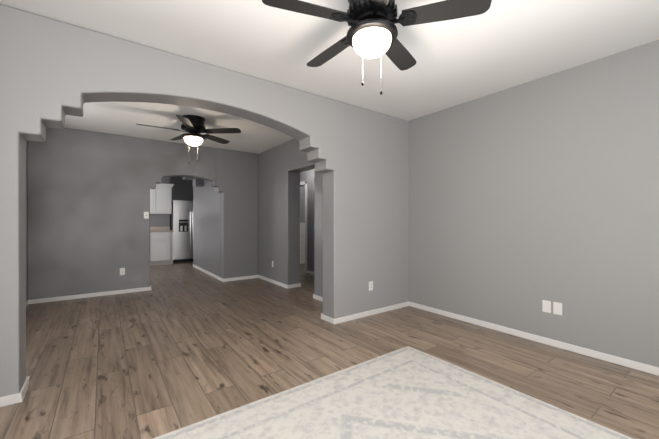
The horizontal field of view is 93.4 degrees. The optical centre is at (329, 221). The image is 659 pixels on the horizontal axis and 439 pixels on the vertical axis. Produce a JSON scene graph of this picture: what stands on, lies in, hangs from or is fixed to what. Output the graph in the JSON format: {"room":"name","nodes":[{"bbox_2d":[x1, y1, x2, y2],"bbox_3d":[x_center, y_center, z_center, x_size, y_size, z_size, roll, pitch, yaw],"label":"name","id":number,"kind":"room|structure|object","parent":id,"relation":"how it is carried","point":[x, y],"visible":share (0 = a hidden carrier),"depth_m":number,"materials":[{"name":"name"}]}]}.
{"room":"living room","nodes":[
{"label":"living room","id":0,"kind":"room"},
{"bbox_2d":[26,141,27,300],"bbox_3d":[-3.704,-0.110,3.361,0.250,2.630,11.800,0,0,-36],"label":"wall","id":1,"kind":"structure","parent":0,"point":[26,227],"depth_m":4.45,"materials":[{"name":"grey paint"}]},
{"bbox_2d":[27,127,257,299],"bbox_3d":[-2.995,-0.115,5.612,3.550,2.630,0.200,0,0,-36],"label":"wall","id":2,"kind":"structure","parent":0,"point":[88,206],"depth_m":5.06,"materials":[{"name":"grey paint"}]},
{"bbox_2d":[120,268,124,274],"bbox_3d":[-3.443,0.836,5.158,0.072,0.116,0.008,0,0,-36],"label":"outlet","id":3,"kind":"object","parent":2,"relation":"attached to","point":[122,271],"visible":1,"depth_m":5.16,"materials":[{"name":"white plastic"}]},
{"bbox_2d":[144,212,148,218],"bbox_3d":[-3.162,-0.104,5.355,0.072,0.116,0.017,0,0,-36],"label":"light switch","id":4,"kind":"object","parent":2,"relation":"attached to","point":[146,215],"visible":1,"depth_m":5.36,"materials":[{"name":"white plastic"}]},
{"bbox_2d":[150,177,169,226],"bbox_3d":[-5.879,-0.122,8.645,2.470,2.630,0.700,0,0,-36],"label":"wall","id":5,"kind":"structure","parent":0,"point":[159,220],"depth_m":8.96,"materials":[{"name":"grey paint"}]},
{"bbox_2d":[150,183,173,213],"bbox_3d":[-5.219,-0.629,8.444,1.740,0.845,0.370,0,0,-36],"label":"wall cabinet","id":6,"kind":"object","parent":5,"relation":"attached to","point":[160,198],"visible":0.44,"depth_m":8.65,"materials":[{"name":"white wood"}]},
{"bbox_2d":[170,176,192,200],"bbox_3d":[-4.563,-0.124,9.853,1.080,2.630,0.300,0,0,-36],"label":"wall","id":7,"kind":"structure","parent":0,"point":[182,189],"depth_m":9.64,"materials":[{"name":"grey paint"}]},
{"bbox_2d":[0,4,408,396],"bbox_3d":[-0.660,-0.109,3.262,5.150,2.630,0.250,0,0,-36],"label":"wall","id":8,"kind":"structure","parent":0,"point":[53,73],"depth_m":2.79,"materials":[{"name":"grey paint"}]},
{"bbox_2d":[369,281,372,290],"bbox_3d":[0.531,0.829,3.974,0.072,0.116,0.008,0,0,-36],"label":"outlet","id":9,"kind":"object","parent":8,"relation":"attached to","point":[370,285],"visible":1,"depth_m":3.97,"materials":[{"name":"white plastic"}]},
{"bbox_2d":[193,180,220,276],"bbox_3d":[-2.613,-0.119,7.470,0.740,2.630,2.350,0,0,-36],"label":"wall","id":10,"kind":"structure","parent":0,"point":[206,231],"depth_m":7.08,"materials":[{"name":"grey paint"}]},
{"bbox_2d":[0,181,658,406],"bbox_3d":[-1.115,0.137,4.115,4.829,2.134,9.571,0,0,-36],"label":"baseboard","id":11,"kind":"structure","parent":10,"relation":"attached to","point":[20,395],"depth_m":3.72,"materials":[{"name":"white wood"}]},
{"bbox_2d":[258,139,322,296],"bbox_3d":[-1.855,-0.118,7.281,0.260,2.630,7.650,0,0,-36],"label":"wall","id":12,"kind":"structure","parent":0,"point":[281,167],"depth_m":5.67,"materials":[{"name":"grey paint"}]},
{"bbox_2d":[300,186,304,222],"bbox_3d":[-0.680,-0.122,8.987,1.630,2.630,0.280,0,0,-36],"label":"wall","id":13,"kind":"structure","parent":0,"point":[302,204],"depth_m":8.75,"materials":[{"name":"grey paint"}]},
{"bbox_2d":[300,169,313,271],"bbox_3d":[-0.983,-0.120,7.918,0.120,2.630,7.650,0,0,-36],"label":"wall","id":14,"kind":"structure","parent":0,"point":[308,176],"depth_m":7.06,"materials":[{"name":"grey paint"}]},
{"bbox_2d":[0,261,658,438],"bbox_3d":[-1.004,1.241,5.305,7.000,0.080,11.850,0,0,-36],"label":"floor","id":15,"kind":"structure","parent":0,"point":[179,345],"depth_m":2.75,"materials":[{"name":"brown wood"}]},
{"bbox_2d":[150,232,172,265],"bbox_3d":[-4.719,0.746,8.659,0.553,0.896,0.626,0,0,-36],"label":"base cabinet","id":16,"kind":"object","parent":15,"relation":"on","point":[161,248],"depth_m":8.40,"materials":[{"name":"white wood"}]},
{"bbox_2d":[150,227,173,231],"bbox_3d":[-5.165,0.229,8.325,1.685,0.140,0.630,0,0,-36],"label":"countertop","id":17,"kind":"structure","parent":16,"relation":"on","point":[159,229],"depth_m":8.80,"materials":[{"name":"beige stone"}]},
{"bbox_2d":[170,200,192,262],"bbox_3d":[-4.277,0.297,9.369,0.910,1.790,0.791,0,0,-36],"label":"fridge","id":18,"kind":"object","parent":15,"relation":"on","point":[181,221],"visible":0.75,"depth_m":8.98,"materials":[{"name":"silver metal"}]},
{"bbox_2d":[153,346,632,438],"bbox_3d":[0.601,1.205,1.208,2.340,0.011,2.680,0,0,-36],"label":"area rug","id":19,"kind":"object","parent":15,"relation":"on","point":[408,392],"visible":0.97,"depth_m":1.95,"materials":[{"name":"fabric"}]},
{"bbox_2d":[0,0,658,153],"bbox_3d":[-1.004,-1.479,5.298,7.000,0.100,11.850,0,0,-36],"label":"ceiling","id":20,"kind":"structure","parent":0,"point":[499,45],"depth_m":2.53,"materials":[{"name":"white paint"}]},
{"bbox_2d":[136,115,240,163],"bbox_3d":[-1.927,-1.109,4.296,1.273,0.635,1.293,0,0,-36],"label":"ceiling fan","id":21,"kind":"object","parent":20,"relation":"hanging from","point":[193,126],"visible":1,"depth_m":4.23,"materials":[{"name":"black metal"}]},
{"bbox_2d":[193,178,203,186],"bbox_3d":[-3.140,-1.134,7.411,0.180,0.600,0.320,0,0,-36],"label":"soffit beam","id":22,"kind":"structure","parent":20,"relation":"attached to","point":[197,182],"depth_m":7.29,"materials":[{"name":"grey paint"}]},
{"bbox_2d":[183,177,195,179],"bbox_3d":[-3.302,-1.008,7.293,0.220,0.040,0.320,0,0,-36],"label":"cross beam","id":23,"kind":"structure","parent":22,"relation":"attached to","point":[188,178],"depth_m":7.19,"materials":[{"name":"grey paint"}]},
{"bbox_2d":[262,0,491,94],"bbox_3d":[0.232,-1.107,1.980,1.299,0.630,1.249,0,0,-36],"label":"room ceiling fan","id":24,"kind":"object","parent":20,"relation":"hanging from","point":[372,32],"visible":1,"depth_m":1.85,"materials":[{"name":"black metal"}]},
{"bbox_2d":[409,40,658,366],"bbox_3d":[2.401,-0.108,2.928,0.300,2.630,3.900,0,0,-36],"label":"wall","id":25,"kind":"structure","parent":0,"point":[526,199],"depth_m":3.01,"materials":[{"name":"grey paint"}]},
{"bbox_2d":[542,300,550,312],"bbox_3d":[2.134,0.836,3.047,0.008,0.116,0.072,0,0,-36],"label":"outlet","id":26,"kind":"object","parent":25,"relation":"attached to","point":[546,305],"visible":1,"depth_m":3.05,"materials":[{"name":"white plastic"}]},
{"bbox_2d":[553,302,561,314],"bbox_3d":[2.188,0.836,2.973,0.008,0.116,0.072,0,0,-36],"label":"outlet","id":27,"kind":"object","parent":25,"relation":"attached to","point":[557,308],"visible":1,"depth_m":2.97,"materials":[{"name":"white plastic"}]},
{"bbox_3d":[0.605,-0.122,8.736,0.150,2.630,2.200,0,0,-36],"label":"wall","id":28,"kind":"structure","parent":0,"visible":0},
{"bbox_2d":[300,223,304,263],"bbox_3d":[-0.607,0.618,8.855,1.590,1.150,0.022,0,0,-36],"label":"tile wainscot","id":29,"kind":"structure","parent":28,"relation":"attached to","point":[302,243],"depth_m":8.72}
]}

